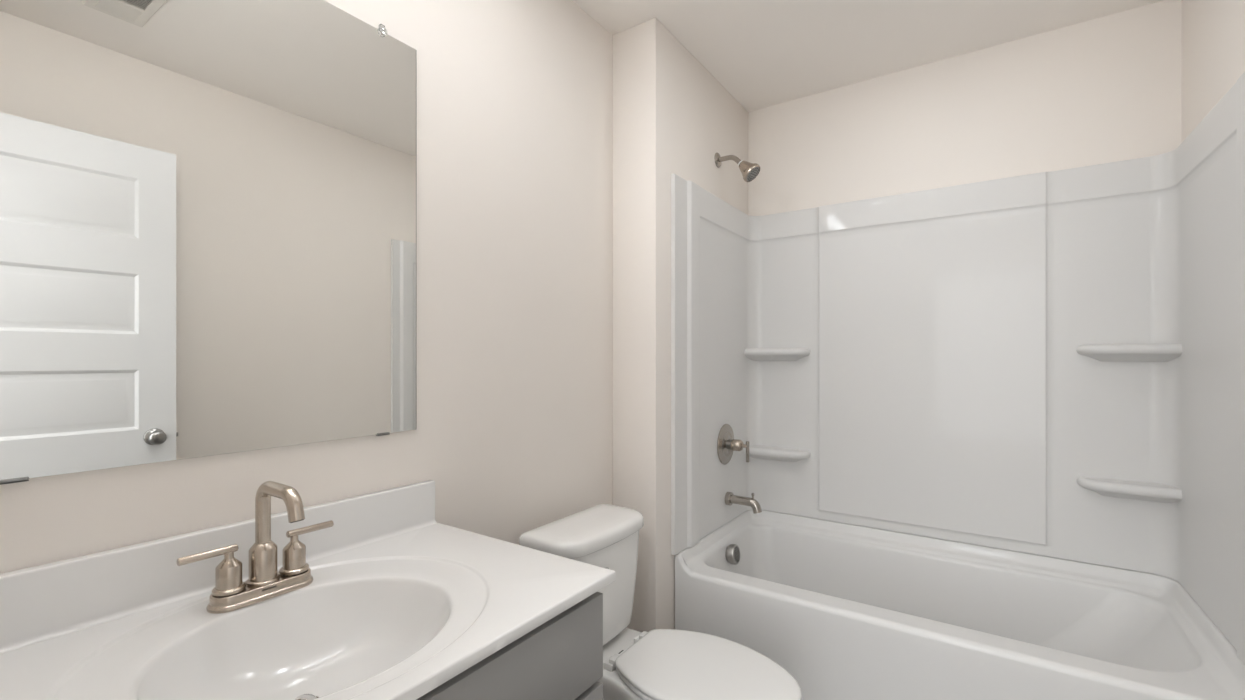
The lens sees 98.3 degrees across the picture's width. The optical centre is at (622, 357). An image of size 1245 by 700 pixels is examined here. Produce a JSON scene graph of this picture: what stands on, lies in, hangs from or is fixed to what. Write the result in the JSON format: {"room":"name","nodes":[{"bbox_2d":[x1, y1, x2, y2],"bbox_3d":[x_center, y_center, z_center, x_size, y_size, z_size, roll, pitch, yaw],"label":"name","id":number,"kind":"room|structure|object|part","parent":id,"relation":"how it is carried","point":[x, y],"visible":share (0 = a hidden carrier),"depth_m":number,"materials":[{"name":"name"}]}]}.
{"room":"bathroom","nodes":[
{"label":"bathroom","id":0,"kind":"room"},
{"bbox_2d":[0,0,612,573],"bbox_3d":[-0.294,0.009,1.731,0.100,2.440,2.751,0,0,34],"label":"wall","id":1,"kind":"structure","parent":0,"point":[513,433],"depth_m":1.51,"materials":[{"name":"beige paint"}]},
{"bbox_2d":[0,0,415,484],"bbox_3d":[-0.720,-0.295,1.005,0.014,0.950,0.763,0,0,34],"label":"bathroom mirror","id":2,"kind":"object","parent":1,"relation":"attached to","point":[208,207],"visible":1,"depth_m":0.95,"materials":[{"name":"white mirror"}]},
{"bbox_2d":[0,480,436,653],"bbox_3d":[-0.712,0.363,0.999,0.028,0.108,0.851,0,0,34],"label":"backsplash","id":3,"kind":"structure","parent":1,"relation":"attached to","point":[44,602],"depth_m":0.90,"materials":[{"name":"white stone"}]},
{"bbox_2d":[613,18,747,631],"bbox_3d":[0.291,0.009,2.335,0.189,2.440,0.893,0,0,34],"label":"wall","id":4,"kind":"structure","parent":0,"point":[671,115],"depth_m":1.97,"materials":[{"name":"beige paint"}]},
{"bbox_2d":[714,153,759,181],"bbox_3d":[0.493,-0.817,2.294,0.190,0.151,0.084,0,0,34],"label":"shower fixture","id":5,"kind":"object","parent":4,"relation":"attached to","point":[749,171],"visible":1,"depth_m":2.26,"materials":[{"name":"silver metal"}]},
{"bbox_3d":[0.463,-0.845,2.315,0.110,0.053,0.021,0,0,34],"label":"shower arm","id":6,"kind":"part","parent":5,"relation":"part of","materials":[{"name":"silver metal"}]},
{"bbox_2d":[572,0,1163,111],"bbox_3d":[0.031,-1.261,0.699,3.600,0.100,4.091,0,0,34],"label":"ceiling","id":7,"kind":"structure","parent":0,"point":[764,53],"depth_m":1.99,"materials":[{"name":"paint"}]},
{"bbox_2d":[748,0,1180,215],"bbox_3d":[1.237,0.009,2.292,1.801,2.440,0.100,0,0,34],"label":"wall","id":8,"kind":"structure","parent":0,"point":[1106,89],"depth_m":2.11,"materials":[{"name":"beige paint"}]},
{"bbox_2d":[671,72,1244,665],"bbox_3d":[1.025,0.025,1.901,1.510,1.416,0.783,0,0,34],"label":"tub surround","id":9,"kind":"object","parent":8,"relation":"attached to","point":[1051,364],"visible":1,"depth_m":2.04,"materials":[{"name":"white plastic"}]},
{"bbox_3d":[0.434,0.025,2.303,0.081,1.416,0.783,0,0,34],"label":"panel","id":10,"kind":"part","parent":9,"relation":"part of","materials":[{"name":"white plastic"}]},
{"bbox_2d":[717,424,748,464],"bbox_3d":[0.498,0.381,2.337,0.110,0.178,0.178,0,0,34],"label":"shower valve","id":11,"kind":"object","parent":9,"relation":"attached to","point":[726,443],"visible":1,"depth_m":2.33,"materials":[{"name":"silver metal"}]},
{"bbox_3d":[0.537,0.405,2.310,0.015,0.090,0.015,0,0,34],"label":"lever","id":12,"kind":"part","parent":11,"relation":"part of","materials":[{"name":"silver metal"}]},
{"bbox_2d":[725,492,761,513],"bbox_3d":[0.529,0.627,2.340,0.158,0.085,0.058,0,0,34],"label":"tub spout","id":13,"kind":"object","parent":9,"relation":"attached to","point":[730,498],"visible":1,"depth_m":2.33,"materials":[{"name":"silver metal"}]},
{"bbox_2d":[744,348,809,360],"bbox_3d":[0.721,-0.014,2.512,0.289,0.060,0.090,0,0,34],"label":"shelf","id":14,"kind":"object","parent":9,"relation":"attached to","point":[750,354],"depth_m":2.49,"materials":[{"name":"white plastic"}]},
{"bbox_2d":[745,446,810,461],"bbox_3d":[0.721,0.455,2.512,0.289,0.060,0.090,0,0,34],"label":"shelf","id":15,"kind":"object","parent":9,"relation":"attached to","point":[756,453],"depth_m":2.49,"materials":[{"name":"white plastic"}]},
{"bbox_3d":[1.235,0.025,2.210,1.348,1.416,0.036,0,0,34],"label":"panel","id":16,"kind":"part","parent":9,"relation":"part of","materials":[{"name":"white plastic"}]},
{"bbox_2d":[1077,476,1181,502],"bbox_3d":[1.718,0.455,1.833,0.257,0.060,0.090,0,0,34],"label":"shelf","id":17,"kind":"object","parent":9,"relation":"attached to","point":[1127,489],"depth_m":1.83,"materials":[{"name":"white plastic"}]},
{"bbox_2d":[1077,344,1181,361],"bbox_3d":[1.718,-0.016,1.833,0.257,0.060,0.090,0,0,34],"label":"shelf","id":18,"kind":"object","parent":9,"relation":"attached to","point":[1085,352],"depth_m":1.81,"materials":[{"name":"white plastic"}]},
{"bbox_3d":[1.632,0.025,1.523,0.081,1.416,0.725,0,0,34],"label":"panel","id":19,"kind":"part","parent":9,"relation":"part of","materials":[{"name":"white plastic"}]},
{"bbox_2d":[1181,0,1244,142],"bbox_3d":[1.194,0.009,0.718,0.100,2.440,2.751,0,0,34],"label":"wall","id":20,"kind":"structure","parent":0,"point":[1212,31],"depth_m":1.59,"materials":[{"name":"beige paint"}]},
{"bbox_3d":[0.031,1.279,0.699,3.600,0.100,4.091,0,0,34],"label":"floor","id":21,"kind":"structure","parent":0,"visible":0},
{"bbox_2d":[417,592,602,699],"bbox_3d":[-0.499,0.832,0.849,0.550,0.795,0.834,0,0,34],"label":"vanity cabinet","id":22,"kind":"object","parent":21,"relation":"on","point":[561,658],"visible":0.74,"depth_m":0.91,"materials":[{"name":"grey paint"}]},
{"bbox_2d":[0,480,615,699],"bbox_3d":[-0.488,0.431,0.850,0.568,0.245,0.855,0,0,34],"label":"countertop","id":23,"kind":"structure","parent":22,"relation":"on","point":[399,602],"depth_m":0.90,"materials":[{"name":"white stone"}]},
{"bbox_2d":[177,481,333,613],"bbox_3d":[-0.631,0.316,0.940,0.187,0.203,0.188,0,0,-14],"label":"sink faucet","id":24,"kind":"object","parent":23,"relation":"on","point":[230,593],"visible":1,"depth_m":0.93,"materials":[{"name":"silver metal"}]},
{"bbox_3d":[-0.679,0.323,0.882,0.012,0.012,0.082,0,0,34],"label":"lever","id":25,"kind":"part","parent":24,"relation":"part of","materials":[{"name":"silver metal"}]},
{"bbox_3d":[-0.663,0.359,0.906,0.047,0.066,0.047,0,0,34],"label":"handle","id":26,"kind":"part","parent":24,"relation":"part of","materials":[{"name":"silver metal"}]},
{"bbox_3d":[-0.634,0.406,0.949,0.061,0.023,0.164,0,0,34],"label":"plate","id":27,"kind":"part","parent":24,"relation":"part of","materials":[{"name":"silver metal"}]},
{"bbox_3d":[-0.583,0.271,0.914,0.146,0.114,0.023,0,0,34],"label":"spout","id":28,"kind":"part","parent":24,"relation":"part of","materials":[{"name":"silver metal"}]},
{"bbox_3d":[-0.605,0.359,0.991,0.047,0.066,0.047,0,0,34],"label":"handle","id":29,"kind":"part","parent":24,"relation":"part of","materials":[{"name":"silver metal"}]},
{"bbox_3d":[-0.589,0.323,1.015,0.012,0.012,0.082,0,0,34],"label":"lever","id":30,"kind":"part","parent":24,"relation":"part of","materials":[{"name":"silver metal"}]},
{"bbox_3d":[-0.161,0.875,0.873,0.019,0.492,0.413,0,0,34],"label":"cabinet door","id":31,"kind":"part","parent":22,"relation":"part of","materials":[{"name":"grey paint"}]},
{"bbox_2d":[519,504,801,699],"bbox_3d":[0.116,0.860,1.472,0.726,0.739,0.405,0,0,34],"label":"toilet","id":32,"kind":"object","parent":21,"relation":"on","point":[656,664],"visible":0.77,"depth_m":1.47,"materials":[{"name":"ceramic"}]},
{"bbox_3d":[-0.097,0.513,1.617,0.212,0.046,0.405,0,0,34],"label":"tank lid","id":33,"kind":"part","parent":32,"relation":"part of","materials":[{"name":"white ceramic"}]},
{"bbox_3d":[-0.095,0.681,1.619,0.191,0.313,0.374,0,0,34],"label":"tank","id":34,"kind":"part","parent":32,"relation":"part of","materials":[{"name":"white ceramic"}]},
{"bbox_3d":[0.121,1.039,1.472,0.678,0.380,0.332,0,0,34],"label":"bowl","id":35,"kind":"part","parent":32,"relation":"part of","materials":[{"name":"white ceramic"}]},
{"bbox_3d":[0.225,0.818,1.401,0.466,0.017,0.346,0,0,34],"label":"seat lid","id":36,"kind":"part","parent":32,"relation":"part of","materials":[{"name":"white plastic"}]},
{"bbox_2d":[675,509,1244,699],"bbox_3d":[1.030,0.982,1.908,1.504,0.494,0.761,0,0,34],"label":"bathtub","id":37,"kind":"object","parent":21,"relation":"on","point":[849,611],"visible":0.88,"depth_m":1.82,"materials":[{"name":"white plastic"}]}
]}

